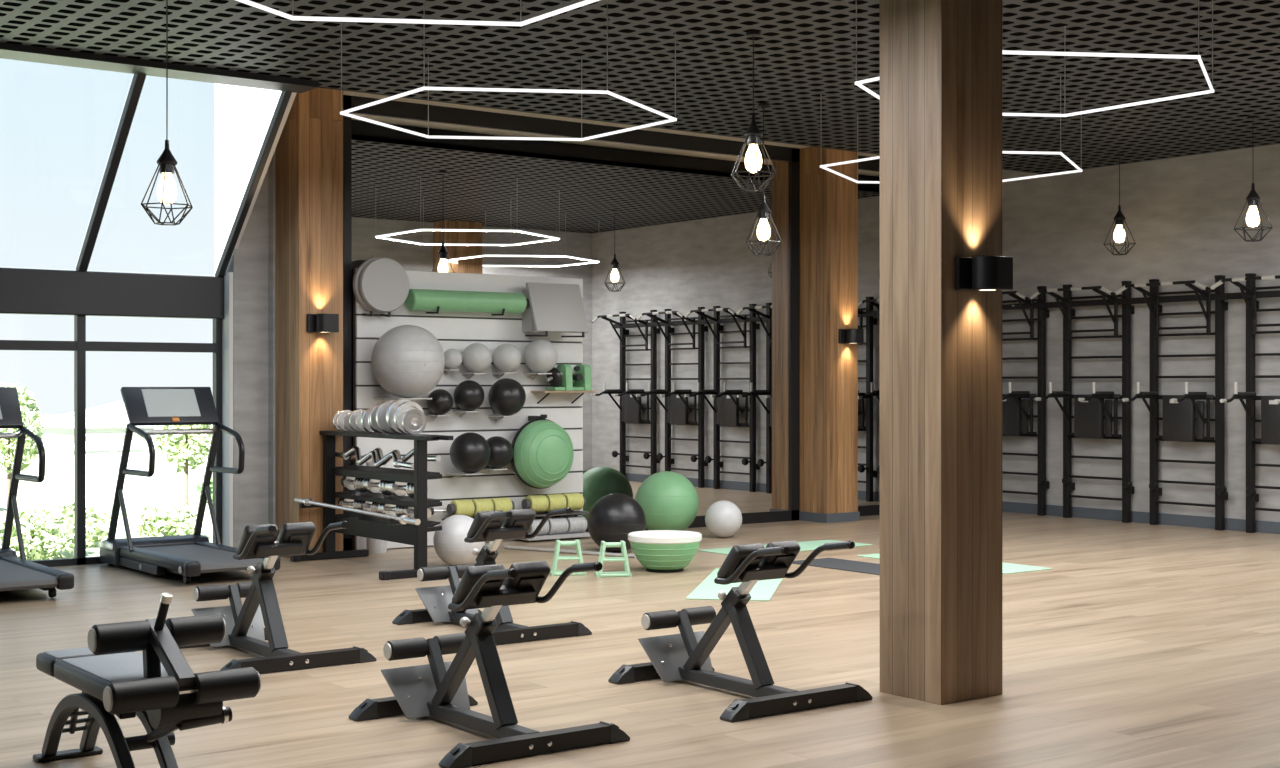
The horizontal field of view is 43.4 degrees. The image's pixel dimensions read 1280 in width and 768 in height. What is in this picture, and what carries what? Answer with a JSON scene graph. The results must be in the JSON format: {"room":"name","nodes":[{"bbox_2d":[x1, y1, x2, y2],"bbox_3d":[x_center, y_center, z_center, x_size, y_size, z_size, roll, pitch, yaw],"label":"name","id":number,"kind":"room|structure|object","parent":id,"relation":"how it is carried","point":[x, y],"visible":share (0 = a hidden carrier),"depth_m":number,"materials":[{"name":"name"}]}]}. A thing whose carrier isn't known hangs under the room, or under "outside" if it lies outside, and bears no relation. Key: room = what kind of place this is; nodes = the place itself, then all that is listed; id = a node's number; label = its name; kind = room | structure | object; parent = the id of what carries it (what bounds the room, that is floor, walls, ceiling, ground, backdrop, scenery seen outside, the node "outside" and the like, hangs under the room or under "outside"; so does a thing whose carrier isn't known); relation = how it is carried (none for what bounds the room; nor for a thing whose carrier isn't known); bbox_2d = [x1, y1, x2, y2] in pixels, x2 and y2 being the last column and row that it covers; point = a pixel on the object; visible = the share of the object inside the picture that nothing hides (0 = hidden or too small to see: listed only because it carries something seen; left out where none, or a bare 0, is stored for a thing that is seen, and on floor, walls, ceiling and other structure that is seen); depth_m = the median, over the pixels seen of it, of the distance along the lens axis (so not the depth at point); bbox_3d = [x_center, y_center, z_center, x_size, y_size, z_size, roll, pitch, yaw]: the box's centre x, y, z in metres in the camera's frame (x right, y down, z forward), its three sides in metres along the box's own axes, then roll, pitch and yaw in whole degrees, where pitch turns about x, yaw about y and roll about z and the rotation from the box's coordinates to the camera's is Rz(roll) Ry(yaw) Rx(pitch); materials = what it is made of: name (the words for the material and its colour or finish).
{"room":"gym","nodes":[
{"label":"gym","id":0,"kind":"room"},
{"bbox_2d":[0,415,212,560],"bbox_3d":[-123.764,4.625,165.801,600.000,5.750,386.200,0,0,-37],"label":"ground","id":1,"kind":"structure","parent":0,"point":[26,493],"depth_m":44.34,"materials":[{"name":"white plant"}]},
{"bbox_2d":[0,382,44,502],"bbox_3d":[-10.399,1.225,26.559,1.155,2.551,1.186,0,0,-37],"label":"tree","id":2,"kind":"object","parent":1,"relation":"on","point":[7,453],"visible":0.56,"depth_m":26.52,"materials":[{"name":"green plant"}]},
{"bbox_2d":[0,507,87,559],"bbox_3d":[-6.346,1.581,16.737,1.162,0.611,1.018,0,0,-37],"label":"shrub","id":3,"kind":"object","parent":1,"relation":"on","point":[36,537],"visible":0.78,"depth_m":16.57,"materials":[{"name":"green plant"}]},
{"bbox_2d":[32,503,119,548],"bbox_3d":[-6.375,1.607,18.089,1.062,0.579,0.931,0,0,-37],"label":"shrub","id":4,"kind":"object","parent":1,"relation":"on","point":[99,526],"visible":0.22,"depth_m":18.01,"materials":[{"name":"green plant"}]},
{"bbox_2d":[33,401,209,509],"bbox_3d":[-21.450,3.350,66.349,6.000,5.300,7.000,0,0,-37],"label":"building","id":5,"kind":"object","parent":1,"relation":"on","point":[106,424],"visible":0.46,"depth_m":63.92,"materials":[{"name":"grey"}]},
{"bbox_2d":[134,501,206,536],"bbox_3d":[-5.557,1.642,19.067,0.824,0.514,0.812,0,0,20],"label":"shrub","id":6,"kind":"object","parent":1,"relation":"on","point":[176,519],"visible":0.9,"depth_m":18.88,"materials":[{"name":"green plant"}]},
{"bbox_2d":[153,425,212,505],"bbox_3d":[-11.022,1.718,39.183,1.654,2.763,1.594,0,0,-37],"label":"tree","id":7,"kind":"object","parent":1,"relation":"on","point":[191,451],"visible":0.69,"depth_m":38.93,"materials":[{"name":"green plant"}]},
{"bbox_2d":[222,272,232,546],"bbox_3d":[-3.616,0.265,14.060,0.035,2.470,0.240,0,0,-37],"label":"reveal","id":8,"kind":"structure","parent":0,"point":[227,322],"depth_m":13.99,"materials":[{"name":"white paint"}]},
{"bbox_2d":[225,151,274,547],"bbox_3d":[0.145,-0.545,16.924,9.420,4.090,0.550,0,0,-37],"label":"wall","id":9,"kind":"structure","parent":0,"point":[252,265],"depth_m":14.08,"materials":[{"name":"concrete"}]},
{"bbox_2d":[0,268,223,318],"bbox_3d":[-7.184,-0.752,11.484,8.825,0.365,0.160,0,0,-37],"label":"beam","id":10,"kind":"structure","parent":9,"relation":"attached to","point":[22,291],"depth_m":13.45,"materials":[{"name":"black metal"}]},
{"bbox_2d":[343,95,799,550],"bbox_3d":[-0.463,-0.545,16.083,5.500,4.090,0.050,0,0,-37],"label":"wall mirror","id":11,"kind":"object","parent":9,"relation":"attached to","point":[691,345],"visible":0.71,"depth_m":16.36,"materials":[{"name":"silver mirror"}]},
{"bbox_2d":[353,268,582,549],"bbox_3d":[-1.572,0.232,15.171,2.460,2.537,0.085,0,0,-37],"label":"panel","id":12,"kind":"object","parent":11,"relation":"attached to","point":[453,330],"visible":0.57,"depth_m":15.11,"materials":[{"name":"grey"}]},
{"bbox_2d":[353,257,408,316],"bbox_3d":[-2.323,-0.868,14.438,0.500,0.535,0.193,0,0,-37],"label":"disc","id":13,"kind":"object","parent":12,"relation":"hanging from","point":[380,285],"visible":1,"depth_m":14.35,"materials":[{"name":"grey plastic"}]},
{"bbox_2d":[373,398,431,399],"bbox_3d":[-2.122,0.154,14.394,0.325,0.058,0.501,0,0,-37],"label":"shelf","id":14,"kind":"object","parent":12,"relation":"attached to","point":[373,398],"visible":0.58,"depth_m":14.20,"materials":[{"name":"grey metal"}]},
{"bbox_2d":[371,325,444,397],"bbox_3d":[-2.060,-0.200,14.311,0.655,0.650,0.655,0,0,-37],"label":"exercise ball","id":15,"kind":"object","parent":14,"relation":"on","point":[408,361],"visible":1,"depth_m":14.08,"materials":[{"name":"grey plastic"}]},
{"bbox_2d":[427,415,447,420],"bbox_3d":[-1.859,0.313,14.780,0.119,0.058,0.198,0,0,-37],"label":"shelf","id":16,"kind":"object","parent":12,"relation":"attached to","point":[427,415],"visible":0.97,"depth_m":14.74,"materials":[{"name":"grey metal"}]},
{"bbox_2d":[427,389,452,414],"bbox_3d":[-1.831,0.165,14.744,0.238,0.238,0.239,0,0,-37],"label":"medicine ball","id":17,"kind":"object","parent":16,"relation":"on","point":[441,403],"visible":1,"depth_m":14.66,"materials":[{"name":"black plastic"}]},
{"bbox_2d":[444,472,483,477],"bbox_3d":[-1.623,0.847,14.830,0.188,0.058,0.400,0,0,-37],"label":"shelf","id":18,"kind":"object","parent":12,"relation":"attached to","point":[458,474],"visible":0.93,"depth_m":14.74,"materials":[{"name":"grey"}]},
{"bbox_2d":[450,432,490,472],"bbox_3d":[-1.554,0.630,14.737,0.376,0.376,0.377,0,0,-37],"label":"medicine ball","id":19,"kind":"object","parent":18,"relation":"on","point":[470,452],"visible":1,"depth_m":14.61,"materials":[{"name":"black plastic"}]},
{"bbox_2d":[453,411,478,416],"bbox_3d":[-1.613,0.280,14.942,0.143,0.058,0.232,0,0,-37],"label":"shelf","id":20,"kind":"object","parent":12,"relation":"attached to","point":[464,412],"visible":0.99,"depth_m":14.86,"materials":[{"name":"grey metal"}]},
{"bbox_2d":[453,380,483,410],"bbox_3d":[-1.582,0.108,14.900,0.286,0.286,0.287,0,0,-37],"label":"medicine ball","id":21,"kind":"object","parent":20,"relation":"on","point":[468,395],"visible":1,"depth_m":14.80,"materials":[{"name":"black plastic"}]},
{"bbox_2d":[405,289,529,315],"bbox_3d":[-1.588,-0.753,14.966,1.260,0.220,0.223,0,0,-37],"label":"foam roller","id":22,"kind":"object","parent":12,"relation":"attached to","point":[417,299],"visible":0.94,"depth_m":14.84,"materials":[{"name":"green plastic"}]},
{"bbox_2d":[462,373,486,378],"bbox_3d":[-1.545,-0.074,14.997,0.139,0.058,0.226,0,0,-37],"label":"shelf","id":23,"kind":"object","parent":12,"relation":"attached to","point":[462,373],"visible":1,"depth_m":14.94,"materials":[{"name":"grey"}]},
{"bbox_2d":[462,343,491,372],"bbox_3d":[-1.514,-0.242,14.956,0.278,0.278,0.279,0,0,-37],"label":"medicine ball","id":24,"kind":"object","parent":23,"relation":"on","point":[476,357],"visible":1,"depth_m":14.86,"materials":[{"name":"grey plastic"}]},
{"bbox_2d":[482,468,507,473],"bbox_3d":[-1.372,0.821,15.112,0.152,0.058,0.248,0,0,-37],"label":"shelf","id":25,"kind":"object","parent":12,"relation":"attached to","point":[491,469],"visible":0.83,"depth_m":15.09,"materials":[{"name":"grey metal"}]},
{"bbox_2d":[487,436,512,468],"bbox_3d":[-1.339,0.640,15.067,0.304,0.304,0.305,0,0,-37],"label":"medicine ball","id":26,"kind":"object","parent":25,"relation":"on","point":[501,449],"visible":0.81,"depth_m":14.96,"materials":[{"name":"black plastic"}]},
{"bbox_2d":[488,415,518,420],"bbox_3d":[-1.285,0.327,15.156,0.176,0.058,0.282,0,0,-37],"label":"shelf","id":27,"kind":"object","parent":12,"relation":"attached to","point":[501,416],"visible":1,"depth_m":15.16,"materials":[{"name":"grey metal"}]},
{"bbox_2d":[488,378,525,415],"bbox_3d":[-1.248,0.122,15.106,0.352,0.352,0.353,0,0,-37],"label":"medicine ball","id":28,"kind":"object","parent":27,"relation":"on","point":[506,396],"visible":1,"depth_m":14.98,"materials":[{"name":"black plastic"}]},
{"bbox_2d":[492,372,515,378],"bbox_3d":[-1.282,-0.079,15.195,0.137,0.058,0.223,0,0,-37],"label":"shelf","id":29,"kind":"object","parent":12,"relation":"attached to","point":[502,373],"visible":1,"depth_m":15.12,"materials":[{"name":"grey metal"}]},
{"bbox_2d":[492,343,520,371],"bbox_3d":[-1.252,-0.245,15.155,0.274,0.274,0.275,0,0,-37],"label":"medicine ball","id":30,"kind":"object","parent":29,"relation":"on","point":[506,357],"visible":1,"depth_m":15.06,"materials":[{"name":"grey plastic"}]},
{"bbox_2d":[442,511,588,519],"bbox_3d":[-1.156,1.301,15.291,1.540,0.111,0.220,0,0,-37],"label":"wall rail","id":31,"kind":"object","parent":12,"relation":"attached to","point":[576,513],"visible":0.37,"depth_m":15.54,"materials":[{"name":"grey metal"}]},
{"bbox_2d":[447,497,514,516],"bbox_3d":[-1.484,1.155,15.027,0.680,0.170,0.170,0,0,-37],"label":"roller","id":32,"kind":"object","parent":31,"relation":"on","point":[467,507],"visible":0.74,"depth_m":14.94,"materials":[{"name":"yellow plastic"}]},
{"bbox_2d":[522,493,585,512],"bbox_3d":[-0.827,1.145,15.518,0.680,0.170,0.170,0,0,-37],"label":"roller","id":33,"kind":"object","parent":31,"relation":"on","point":[575,501],"visible":0.86,"depth_m":15.44,"materials":[{"name":"yellow plastic"}]},
{"bbox_2d":[523,373,551,378],"bbox_3d":[-0.979,-0.076,15.399,0.162,0.058,0.260,0,0,-37],"label":"shelf","id":34,"kind":"object","parent":12,"relation":"attached to","point":[523,373],"visible":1,"depth_m":15.36,"materials":[{"name":"grey metal"}]},
{"bbox_2d":[524,339,557,372],"bbox_3d":[-0.944,-0.267,15.352,0.324,0.324,0.325,0,0,-37],"label":"medicine ball","id":35,"kind":"object","parent":34,"relation":"on","point":[540,355],"visible":1,"depth_m":15.24,"materials":[{"name":"grey plastic"}]},
{"bbox_2d":[511,414,573,488],"bbox_3d":[-0.928,0.645,15.336,0.670,0.710,0.420,0,0,-37],"label":"dome","id":36,"kind":"object","parent":12,"relation":"hanging from","point":[543,452],"visible":1,"depth_m":15.17,"materials":[{"name":"green plastic"}]},
{"bbox_2d":[519,532,590,540],"bbox_3d":[-0.824,1.474,15.514,0.760,0.055,0.260,0,0,-37],"label":"rail","id":37,"kind":"object","parent":12,"relation":"attached to","point":[581,534],"visible":0.7,"depth_m":15.41,"materials":[{"name":"grey plastic"}]},
{"bbox_2d":[527,516,587,534],"bbox_3d":[-0.809,1.365,15.494,0.720,0.160,0.160,0,0,-37],"label":"roller","id":38,"kind":"object","parent":37,"relation":"on","point":[561,525],"visible":0.82,"depth_m":15.46,"materials":[{"name":"grey plastic"}]},
{"bbox_2d":[522,282,588,336],"bbox_3d":[-0.826,-0.707,15.450,0.600,0.519,0.361,0,0,-37],"label":"board","id":39,"kind":"object","parent":12,"relation":"hanging from","point":[557,308],"visible":1,"depth_m":15.37,"materials":[{"name":"grey plastic"}]},
{"bbox_2d":[531,391,595,403],"bbox_3d":[-0.742,0.128,15.588,0.600,0.127,0.240,0,0,-37],"label":"shelf","id":40,"kind":"object","parent":12,"relation":"attached to","point":[548,392],"visible":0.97,"depth_m":15.48,"materials":[{"name":"brown wood"}]},
{"bbox_2d":[546,364,591,390],"bbox_3d":[-0.686,-0.062,15.597,0.420,0.255,0.218,0,0,-37],"label":"step riser","id":41,"kind":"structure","parent":40,"relation":"on","point":[582,376],"depth_m":15.56,"materials":[{"name":"green plastic"}]},
{"bbox_2d":[858,155,879,515],"bbox_3d":[3.035,-0.545,18.694,2.270,4.090,0.050,0,0,-37],"label":"wall mirror","id":42,"kind":"object","parent":9,"relation":"attached to","point":[869,170],"visible":0.02,"depth_m":18.38,"materials":[{"name":"silver mirror"}]},
{"bbox_2d":[214,83,296,275],"bbox_3d":[-3.258,-2.525,13.634,0.040,3.150,1.690,0,0,-37],"label":"window pane","id":43,"kind":"structure","parent":0,"point":[243,116],"depth_m":13.90,"materials":[{"name":"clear glass"}]},
{"bbox_2d":[0,42,318,92],"bbox_3d":[-6.204,-2.425,10.225,8.890,0.150,0.330,0,0,-37],"label":"trim","id":44,"kind":"structure","parent":43,"relation":"attached to","point":[11,51],"depth_m":12.05,"materials":[{"name":"black"}]},
{"bbox_2d":[74,73,291,564],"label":"window","id":45,"kind":"structure","parent":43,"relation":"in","point":[138,80],"depth_m":13.36,"materials":[{"name":"black metal"}]},
{"bbox_2d":[275,88,342,557],"bbox_3d":[-2.896,-0.545,14.042,0.413,4.090,0.530,0,0,-37],"label":"pilaster","id":46,"kind":"object","parent":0,"point":[309,148],"visible":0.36,"depth_m":13.84,"materials":[{"name":"brown wood"}]},
{"bbox_2d":[307,314,338,332],"bbox_3d":[-2.709,-0.520,13.748,0.225,0.156,0.165,0,0,-37],"label":"wall sconce","id":47,"kind":"object","parent":46,"relation":"attached to","point":[322,323],"visible":1,"depth_m":13.71,"materials":[{"name":"black metal"}]},
{"bbox_2d":[343,90,879,156],"bbox_3d":[0.519,-2.620,16.423,9.420,0.060,1.700,0,0,-37],"label":"beam","id":48,"kind":"structure","parent":0,"point":[350,93],"depth_m":15.71,"materials":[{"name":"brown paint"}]},
{"bbox_2d":[0,512,1279,767],"bbox_3d":[1.197,1.560,7.382,19.150,0.120,16.800,0,0,-37],"label":"floor","id":49,"kind":"structure","parent":0,"point":[1142,645],"depth_m":8.55,"materials":[{"name":"brown wood"}]},
{"bbox_2d":[0,387,73,597],"bbox_3d":[-4.782,0.762,11.706,0.826,1.476,1.892,0,0,-37],"label":"treadmill","id":50,"kind":"object","parent":49,"relation":"on","point":[16,573],"visible":1,"depth_m":12.03,"materials":[{"name":"black metal"}]},
{"bbox_2d":[0,340,80,566],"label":"window frame","id":51,"kind":"structure","parent":49,"relation":"on","point":[4,344],"depth_m":13.19,"materials":[{"name":"black metal"}]},
{"bbox_2d":[33,593,260,767],"bbox_3d":[-1.919,1.123,5.990,0.528,0.769,1.303,0,0,-37],"label":"bench","id":52,"kind":"object","parent":49,"relation":"on","point":[158,685],"visible":1,"depth_m":5.69,"materials":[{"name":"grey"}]},
{"bbox_2d":[98,387,279,583],"bbox_3d":[-3.603,0.762,12.835,0.826,1.476,1.892,0,0,-37],"label":"treadmill","id":53,"kind":"object","parent":49,"relation":"on","point":[188,556],"visible":0.88,"depth_m":13.01,"materials":[{"name":"black plastic"}]},
{"bbox_2d":[179,521,376,673],"bbox_3d":[-2.077,1.111,8.850,0.876,0.778,1.213,0,0,-37],"label":"bench","id":54,"kind":"object","parent":49,"relation":"on","point":[245,630],"visible":0.91,"depth_m":8.71,"materials":[{"name":"black metal"}]},
{"bbox_2d":[290,430,452,579],"bbox_3d":[-2.196,0.950,13.185,0.705,1.100,2.060,0,0,-37],"label":"dumbbell rack","id":55,"kind":"object","parent":49,"relation":"on","point":[362,525],"visible":0.84,"depth_m":13.06,"materials":[{"name":"black metal"}]},
{"bbox_2d":[294,497,420,524],"bbox_3d":[-2.295,1.010,12.887,0.072,0.072,2.120,0,1,-37],"label":"barbell","id":56,"kind":"object","parent":55,"relation":"on","point":[403,519],"visible":1,"depth_m":12.75,"materials":[{"name":"silver metal"}]},
{"bbox_2d":[335,446,413,468],"bbox_3d":[-2.225,0.606,13.339,0.108,0.162,1.461,0,0,-36],"label":"bar","id":57,"kind":"object","parent":55,"relation":"on","point":[397,463],"visible":0.98,"depth_m":13.27,"materials":[{"name":"silver metal"}]},
{"bbox_2d":[319,430,452,440],"bbox_3d":[-2.154,0.417,13.217,0.240,0.035,2.060,0,0,-37],"label":"shelf","id":58,"kind":"object","parent":55,"relation":"on","point":[329,434],"depth_m":12.92,"materials":[{"name":"black metal"}]},
{"bbox_2d":[333,465,439,482],"bbox_3d":[-2.102,0.738,13.219,0.194,0.084,1.500,0,0,-37],"label":"shelf","id":59,"kind":"object","parent":55,"relation":"on","point":[357,471],"depth_m":13.22,"materials":[{"name":"black metal"}]},
{"bbox_2d":[333,490,439,506],"bbox_3d":[-2.102,0.939,13.219,0.194,0.056,1.500,0,0,-37],"label":"tray","id":60,"kind":"object","parent":55,"relation":"on","point":[407,501],"depth_m":13.20,"materials":[{"name":"black metal"}]},
{"bbox_2d":[333,511,439,544],"bbox_3d":[-2.102,1.175,13.219,0.194,0.179,1.500,0,0,-37],"label":"tray","id":61,"kind":"object","parent":55,"relation":"on","point":[362,525],"depth_m":13.17,"materials":[{"name":"black metal"}]},
{"bbox_2d":[387,481,427,497],"bbox_3d":[-1.870,0.835,12.928,0.157,0.157,0.430,0,0,-40],"label":"dumbbell","id":62,"kind":"object","parent":55,"relation":"on","point":[398,489],"visible":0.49,"depth_m":12.97,"materials":[{"name":"silver metal"}]},
{"bbox_2d":[394,401,423,433],"bbox_3d":[-1.835,0.269,12.800,0.259,0.260,0.047,0,0,-38],"label":"weight plate","id":63,"kind":"object","parent":55,"relation":"on","point":[403,407],"visible":0.48,"depth_m":12.74,"materials":[{"name":"silver metal"}]},
{"bbox_2d":[402,409,426,434],"bbox_3d":[-1.780,0.299,12.686,0.199,0.200,0.036,0,0,-29],"label":"weight plate","id":64,"kind":"object","parent":55,"relation":"on","point":[414,421],"visible":1,"depth_m":12.67,"materials":[{"name":"silver metal"}]},
{"bbox_2d":[433,515,484,565],"bbox_3d":[-1.486,1.288,13.241,0.427,0.424,0.427,0,0,-37],"label":"exercise ball","id":65,"kind":"object","parent":49,"relation":"on","point":[450,546],"visible":0.74,"depth_m":13.08,"materials":[{"name":"plastic"}]},
{"bbox_2d":[349,561,629,767],"bbox_3d":[-0.693,1.111,6.913,0.876,0.778,1.213,0,0,-37],"label":"bench","id":66,"kind":"object","parent":49,"relation":"on","point":[438,688],"visible":1,"depth_m":6.80,"materials":[{"name":"black metal"}]},
{"bbox_2d":[392,507,591,644],"bbox_3d":[-0.939,1.111,9.775,0.876,0.778,1.213,0,0,-37],"label":"bench","id":67,"kind":"object","parent":49,"relation":"on","point":[497,526],"visible":0.81,"depth_m":9.63,"materials":[{"name":"black metal"}]},
{"bbox_2d":[550,539,586,575],"bbox_3d":[-0.567,1.365,12.679,0.276,0.270,0.156,0,0,-9],"label":"stand","id":68,"kind":"object","parent":49,"relation":"on","point":[553,572],"visible":0.88,"depth_m":12.63,"materials":[{"name":"green plastic"}]},
{"bbox_2d":[504,545,635,557],"bbox_3d":[-0.632,1.483,14.254,1.420,0.034,0.035,0,0,33],"label":"bar","id":69,"kind":"object","parent":49,"relation":"on","point":[505,546],"visible":0.94,"depth_m":14.26,"materials":[{"name":"grey metal"}]},
{"bbox_2d":[594,541,631,576],"bbox_3d":[-0.209,1.365,12.585,0.276,0.270,0.156,0,0,-9],"label":"stand","id":70,"kind":"object","parent":49,"relation":"on","point":[622,544],"visible":1,"depth_m":12.53,"materials":[{"name":"green plastic"}]},
{"bbox_2d":[587,493,645,551],"bbox_3d":[-0.207,1.238,14.370,0.528,0.524,0.528,0,0,-37],"label":"exercise ball","id":71,"kind":"object","parent":49,"relation":"on","point":[614,516],"visible":0.92,"depth_m":14.18,"materials":[{"name":"black plastic"}]},
{"bbox_2d":[628,530,701,572],"bbox_3d":[0.199,1.349,12.940,0.594,0.302,0.594,0,0,-37],"label":"dome","id":72,"kind":"object","parent":49,"relation":"on","point":[658,551],"visible":1,"depth_m":12.74,"materials":[{"name":"green plastic"}]},
{"bbox_2d":[635,471,698,530],"bbox_3d":[0.264,1.182,15.945,0.641,0.636,0.641,0,0,-37],"label":"exercise ball","id":73,"kind":"object","parent":49,"relation":"on","point":[668,500],"visible":0.78,"depth_m":15.71,"materials":[{"name":"green plastic"}]},
{"bbox_2d":[705,500,741,537],"bbox_3d":[0.816,1.318,15.708,0.367,0.364,0.367,0,0,-37],"label":"exercise ball","id":74,"kind":"object","parent":49,"relation":"on","point":[723,519],"visible":1,"depth_m":15.58,"materials":[{"name":"plastic"}]},
{"bbox_2d":[685,568,782,600],"bbox_3d":[0.753,1.496,12.080,0.585,0.008,1.850,0,0,9],"label":"exercise mat","id":75,"kind":"object","parent":49,"relation":"on","point":[763,590],"visible":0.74,"depth_m":11.68,"materials":[{"name":"green plastic"}]},
{"bbox_2d":[608,540,872,722],"bbox_3d":[0.453,1.111,7.794,0.876,0.778,1.213,0,0,-37],"label":"bench","id":76,"kind":"object","parent":49,"relation":"on","point":[685,655],"visible":1,"depth_m":7.69,"materials":[{"name":"black metal"}]},
{"bbox_2d":[697,540,871,554],"bbox_3d":[1.337,1.496,14.725,1.620,0.008,0.580,0,0,-37],"label":"exercise mat","id":77,"kind":"object","parent":49,"relation":"on","point":[806,545],"visible":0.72,"depth_m":14.78,"materials":[{"name":"green plastic"}]},
{"bbox_2d":[792,558,879,574],"bbox_3d":[1.917,1.496,13.012,0.520,0.008,1.660,0,0,-37],"label":"exercise mat","id":78,"kind":"object","parent":49,"relation":"on","point":[832,563],"visible":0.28,"depth_m":13.23,"materials":[{"name":"grey plastic"}]},
{"bbox_2d":[857,553,1052,573],"bbox_3d":[2.615,1.496,13.532,0.580,0.008,1.660,0,0,-37],"label":"exercise mat","id":79,"kind":"object","parent":49,"relation":"on","point":[1007,568],"visible":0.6,"depth_m":13.09,"materials":[{"name":"green plastic"}]},
{"bbox_2d":[0,0,1279,173],"bbox_3d":[1.675,-2.425,6.741,19.150,0.050,15.200,0,0,-37],"label":"ceiling","id":80,"kind":"structure","parent":0,"point":[805,50],"depth_m":11.73,"materials":[{"name":"black metal"}]},
{"bbox_2d":[141,0,192,224],"bbox_3d":[-2.908,-1.691,9.897,0.327,1.419,0.286,0,0,-37],"label":"pendant lamp","id":81,"kind":"object","parent":80,"relation":"hanging from","point":[166,189],"visible":1,"depth_m":9.87,"materials":[{"name":"black metal"}]},
{"bbox_2d":[236,0,599,25],"bbox_3d":[-1.038,-2.094,7.024,1.961,0.608,2.260,0,0,-37],"label":"pendant light","id":82,"kind":"object","parent":80,"relation":"hanging from","point":[248,2],"visible":1,"depth_m":7.95,"materials":[{"name":"silver metal"}]},
{"bbox_2d":[340,0,676,140],"bbox_3d":[-0.872,-2.094,10.830,1.961,0.608,2.260,0,0,-37],"label":"pendant light","id":83,"kind":"object","parent":80,"relation":"hanging from","point":[345,112],"visible":1,"depth_m":10.70,"materials":[{"name":"silver metal"}]},
{"bbox_2d":[731,31,775,191],"bbox_3d":[0.775,-1.861,10.998,0.327,1.079,0.286,0,0,-37],"label":"pendant lamp","id":84,"kind":"object","parent":80,"relation":"hanging from","point":[753,159],"visible":1,"depth_m":10.96,"materials":[{"name":"black metal"}]},
{"bbox_2d":[746,103,781,255],"bbox_3d":[1.059,-1.751,13.794,0.327,1.299,0.286,0,0,-37],"label":"pendant lamp","id":85,"kind":"object","parent":80,"relation":"hanging from","point":[763,229],"visible":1,"depth_m":13.76,"materials":[{"name":"black metal"}]},
{"bbox_2d":[855,0,1213,116],"bbox_3d":[2.407,-2.094,9.765,1.961,0.608,2.260,0,0,-37],"label":"pendant light","id":86,"kind":"object","parent":80,"relation":"hanging from","point":[858,83],"visible":0.73,"depth_m":9.56,"materials":[{"name":"silver metal"}]},
{"bbox_2d":[1103,154,1135,254],"bbox_3d":[5.018,-1.876,16.849,0.327,1.049,0.286,0,0,-37],"label":"pendant lamp","id":87,"kind":"object","parent":80,"relation":"hanging from","point":[1119,233],"visible":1,"depth_m":16.81,"materials":[{"name":"black metal"}]},
{"bbox_2d":[1234,115,1272,241],"bbox_3d":[5.497,-1.841,14.436,0.327,1.119,0.286,0,0,-37],"label":"pendant lamp","id":88,"kind":"object","parent":80,"relation":"hanging from","point":[1253,218],"visible":1,"depth_m":14.40,"materials":[{"name":"black metal"}]},
{"bbox_2d":[800,147,857,513],"bbox_3d":[2.052,-0.595,17.717,0.465,3.990,0.500,0,0,-37],"label":"pilaster","id":89,"kind":"object","parent":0,"point":[828,200],"visible":0.79,"depth_m":17.52,"materials":[{"name":"brown wood"}]},
{"bbox_2d":[799,511,859,522],"bbox_3d":[2.063,1.450,17.703,0.495,0.100,0.495,0,0,-37],"label":"baseboard","id":90,"kind":"structure","parent":89,"relation":"attached to","point":[803,516],"depth_m":17.51,"materials":[{"name":"grey stone"}]},
{"bbox_2d":[838,329,863,343],"bbox_3d":[2.291,-0.520,17.480,0.225,0.156,0.165,0,0,-37],"label":"wall sconce","id":91,"kind":"object","parent":89,"relation":"attached to","point":[851,336],"visible":1,"depth_m":17.45,"materials":[{"name":"black metal"}]},
{"bbox_2d":[880,0,1001,704],"bbox_3d":[1.459,-0.450,7.811,0.427,3.900,0.403,0,0,-37],"label":"column","id":92,"kind":"structure","parent":0,"point":[941,60],"depth_m":7.66,"materials":[{"name":"brown wood"}]},
{"bbox_2d":[955,256,1012,291],"bbox_3d":[1.618,-0.520,7.575,0.225,0.156,0.165,0,0,-37],"label":"wall sconce","id":93,"kind":"object","parent":92,"relation":"attached to","point":[976,273],"visible":1,"depth_m":7.54,"materials":[{"name":"black metal"}]},
{"bbox_2d":[1002,144,1279,521],"bbox_3d":[6.297,-0.545,16.431,0.250,4.090,8.700,0,0,-37],"label":"wall","id":94,"kind":"structure","parent":0,"point":[1181,214],"depth_m":17.39,"materials":[{"name":"concrete"}]},
{"bbox_2d":[1002,286,1050,515],"bbox_3d":[4.119,0.193,18.505,0.760,2.615,1.142,0,0,-37],"label":"rack","id":95,"kind":"object","parent":94,"relation":"attached to","point":[1015,417],"visible":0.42,"depth_m":18.35,"materials":[{"name":"black metal"}]},
{"bbox_2d":[1028,281,1135,522],"bbox_3d":[4.807,0.193,17.583,0.760,2.615,1.142,0,0,-37],"label":"wall bars","id":96,"kind":"object","parent":94,"relation":"attached to","point":[1089,417],"visible":1,"depth_m":17.59,"materials":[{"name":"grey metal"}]},
{"bbox_2d":[1002,501,1279,533],"bbox_3d":[6.280,1.440,16.230,0.018,0.120,7.900,0,0,-37],"label":"baseboard","id":97,"kind":"structure","parent":94,"relation":"attached to","point":[1270,527],"depth_m":17.35,"materials":[{"name":"grey stone"}]},
{"bbox_2d":[1114,275,1230,530],"bbox_3d":[5.489,0.193,16.670,0.760,2.615,1.142,0,0,-37],"label":"wall bars","id":98,"kind":"object","parent":94,"relation":"attached to","point":[1179,419],"visible":1,"depth_m":16.69,"materials":[{"name":"grey metal"}]},
{"bbox_2d":[1209,273,1279,532],"bbox_3d":[6.171,0.193,15.756,0.760,2.615,1.142,0,0,-37],"label":"wall bars","id":99,"kind":"object","parent":94,"relation":"attached to","point":[1270,405],"visible":1,"depth_m":16.10,"materials":[{"name":"grey metal"}]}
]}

